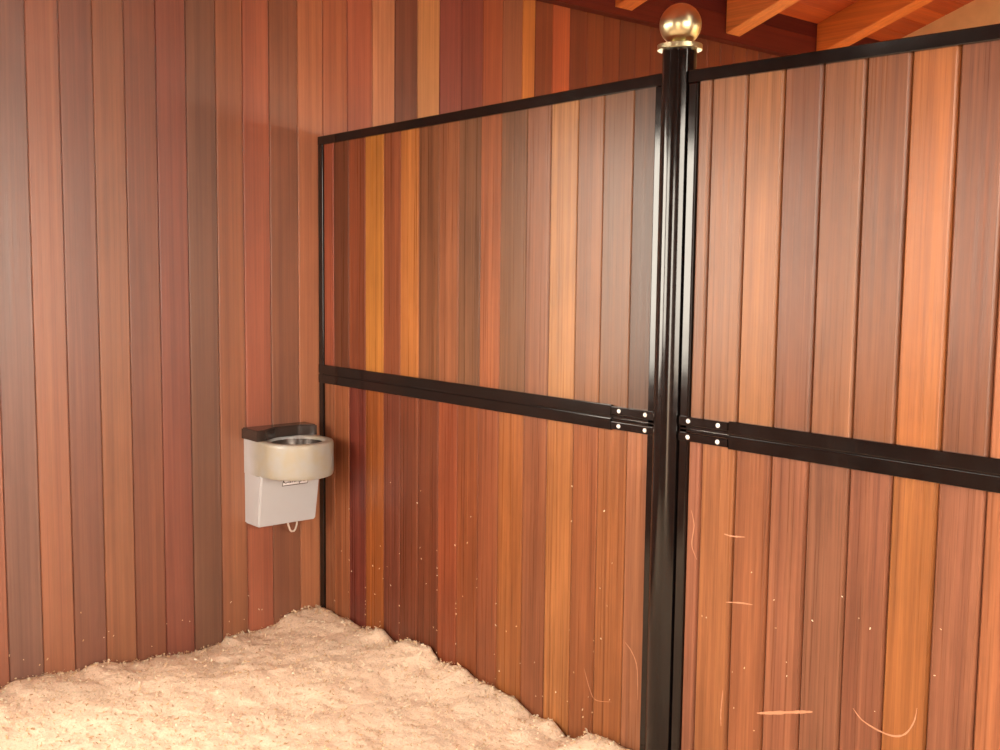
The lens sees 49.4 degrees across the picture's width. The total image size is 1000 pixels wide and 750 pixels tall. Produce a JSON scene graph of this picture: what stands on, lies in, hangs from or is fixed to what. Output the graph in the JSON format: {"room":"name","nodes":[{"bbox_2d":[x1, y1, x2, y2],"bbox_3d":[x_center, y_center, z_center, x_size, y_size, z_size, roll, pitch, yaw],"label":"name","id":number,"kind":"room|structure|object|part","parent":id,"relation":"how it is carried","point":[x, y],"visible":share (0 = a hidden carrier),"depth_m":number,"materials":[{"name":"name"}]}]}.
{"room":"horse stall","nodes":[
{"label":"horse stall","id":0,"kind":"room"},
{"bbox_2d":[0,0,779,688],"bbox_3d":[-0.727,-0.425,4.780,8.687,3.100,0.022,-4,7,-41],"label":"wall","id":1,"kind":"structure","parent":0,"point":[159,231],"depth_m":4.31,"materials":[{"name":"brown wood"}]},
{"bbox_2d":[242,422,333,531],"bbox_3d":[-0.856,0.453,4.535,0.312,0.463,0.322,-4,7,-41],"label":"automatic waterer","id":2,"kind":"object","parent":1,"relation":"attached to","point":[284,464],"visible":1,"depth_m":4.50,"materials":[{"name":"white metal"}]},
{"bbox_3d":[-0.920,0.238,4.582,0.301,0.045,0.132,-4,7,-41],"label":"lid","id":3,"kind":"part","parent":2,"relation":"part of","materials":[{"name":"grey"}]},
{"bbox_2d":[244,435,333,480],"bbox_3d":[-0.851,0.341,4.527,0.302,0.146,0.322,-4,7,-41],"label":"bowl","id":4,"kind":"object","parent":2,"relation":"on","point":[268,457],"depth_m":4.42,"materials":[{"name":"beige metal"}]},
{"bbox_2d":[536,0,879,55],"bbox_3d":[-0.630,-1.980,4.635,8.610,0.375,0.069,-4,7,-41],"label":"ceiling","id":5,"kind":"structure","parent":1,"relation":"attached to","point":[779,35],"depth_m":6.23,"materials":[{"name":"brown wood"}]},
{"bbox_2d":[779,0,973,40],"bbox_3d":[1.323,-2.765,2.292,8.610,1.983,5.896,-4,7,-41],"label":"ceiling","id":6,"kind":"structure","parent":0,"point":[814,11],"depth_m":6.94,"materials":[{"name":"brown wood"}]},
{"bbox_2d":[615,0,646,10],"bbox_3d":[2.150,-2.585,3.891,0.130,1.714,4.580,-4,7,-41],"label":"rafter","id":7,"kind":"object","parent":6,"relation":"attached to","point":[631,5],"visible":1,"depth_m":5.66,"materials":[{"name":"brown wood"}]},
{"bbox_2d":[726,0,799,36],"bbox_3d":[2.850,-2.636,4.492,0.130,1.714,4.580,-4,7,-41],"label":"rafter","id":8,"kind":"object","parent":6,"relation":"attached to","point":[742,16],"visible":1,"depth_m":6.16,"materials":[{"name":"brown wood"}]},
{"bbox_2d":[816,0,933,50],"bbox_3d":[3.541,-2.686,5.085,0.130,1.714,4.580,-4,7,-41],"label":"rafter","id":9,"kind":"object","parent":6,"relation":"attached to","point":[862,18],"visible":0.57,"depth_m":6.62,"materials":[{"name":"brown wood"}]},
{"bbox_2d":[903,0,999,37],"bbox_3d":[4.586,-1.525,5.331,0.149,5.300,6.300,-4,7,-41],"label":"wall","id":10,"kind":"structure","parent":0,"point":[976,13],"depth_m":6.99,"materials":[{"name":"beige paint"}]},
{"bbox_3d":[3.630,1.881,-1.765,21.000,0.120,16.300,-4,7,-41],"label":"floor","id":11,"kind":"structure","parent":0,"visible":0},
{"bbox_2d":[0,605,629,749],"bbox_3d":[-0.838,1.350,1.773,4.086,0.147,4.646,-4,7,-41],"label":"wood shavings","id":12,"kind":"object","parent":11,"relation":"on","point":[314,678],"visible":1,"depth_m":3.82,"materials":[{"name":"brown wood"}]},
{"bbox_2d":[318,23,999,749],"bbox_3d":[0.412,0.185,3.400,0.061,2.176,3.637,-4,7,-41],"label":"wall","id":13,"kind":"structure","parent":11,"relation":"on","point":[839,434],"depth_m":3.16,"materials":[{"name":"brown wood"}]},
{"bbox_2d":[334,482,612,717],"bbox_3d":[-0.182,0.701,4.117,0.001,0.778,1.660,-4,7,-41],"label":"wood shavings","id":14,"kind":"object","parent":13,"relation":"attached to","point":[390,482],"visible":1,"depth_m":4.01,"materials":[{"name":"brown wood"}]},
{"bbox_3d":[-0.142,0.069,4.040,0.055,0.080,1.931,-4,7,-41],"label":"rail","id":15,"kind":"part","parent":13,"relation":"part of","materials":[{"name":"black metal"}]},
{"bbox_3d":[-0.156,0.624,4.104,0.030,1.116,1.907,-4,7,-41],"label":"panel","id":16,"kind":"part","parent":13,"relation":"part of","materials":[{"name":"brown wood"}]},
{"bbox_3d":[-0.144,-0.448,3.999,0.030,1.034,1.907,-4,7,-41],"label":"panel","id":17,"kind":"part","parent":13,"relation":"part of","materials":[{"name":"brown wood"}]},
{"bbox_3d":[-0.130,-0.937,3.942,0.054,0.061,1.931,-4,7,-41],"label":"rail","id":18,"kind":"part","parent":13,"relation":"part of","materials":[{"name":"black metal"}]},
{"bbox_3d":[0.412,0.165,3.368,0.013,0.024,0.178,-4,7,-41],"label":"fixing plate","id":19,"kind":"part","parent":13,"relation":"part of","materials":[{"name":"black paint"}]},
{"bbox_3d":[0.413,0.117,3.364,0.013,0.024,0.178,-4,7,-41],"label":"fixing plate","id":20,"kind":"part","parent":13,"relation":"part of","materials":[{"name":"black paint"}]},
{"bbox_3d":[0.591,0.187,3.162,0.013,0.024,0.178,-4,7,-41],"label":"fixing plate","id":21,"kind":"part","parent":13,"relation":"part of","materials":[{"name":"black paint"}]},
{"bbox_3d":[0.592,0.140,3.157,0.013,0.024,0.178,-4,7,-41],"label":"fixing plate","id":22,"kind":"part","parent":13,"relation":"part of","materials":[{"name":"black paint"}]},
{"bbox_3d":[1.075,0.220,2.634,0.055,0.080,1.612,-4,7,-41],"label":"rail","id":23,"kind":"part","parent":13,"relation":"part of","materials":[{"name":"black metal"}]},
{"bbox_3d":[1.078,0.777,2.678,0.030,1.116,1.584,-4,7,-41],"label":"panel","id":24,"kind":"part","parent":13,"relation":"part of","materials":[{"name":"brown wood"}]},
{"bbox_3d":[1.087,-0.784,2.536,0.054,0.055,1.612,-4,7,-41],"label":"rail","id":25,"kind":"part","parent":13,"relation":"part of","materials":[{"name":"black metal"}]},
{"bbox_3d":[1.090,-0.292,2.574,0.030,1.029,1.584,-4,7,-41],"label":"panel","id":26,"kind":"part","parent":13,"relation":"part of","materials":[{"name":"brown wood"}]},
{"bbox_2d":[645,3,702,749],"bbox_3d":[0.513,0.101,3.275,0.131,2.372,0.131,0,6,-11],"label":"metal post","id":27,"kind":"object","parent":11,"relation":"on","point":[680,24],"visible":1,"depth_m":3.22,"materials":[{"name":"black metal"}]}
]}

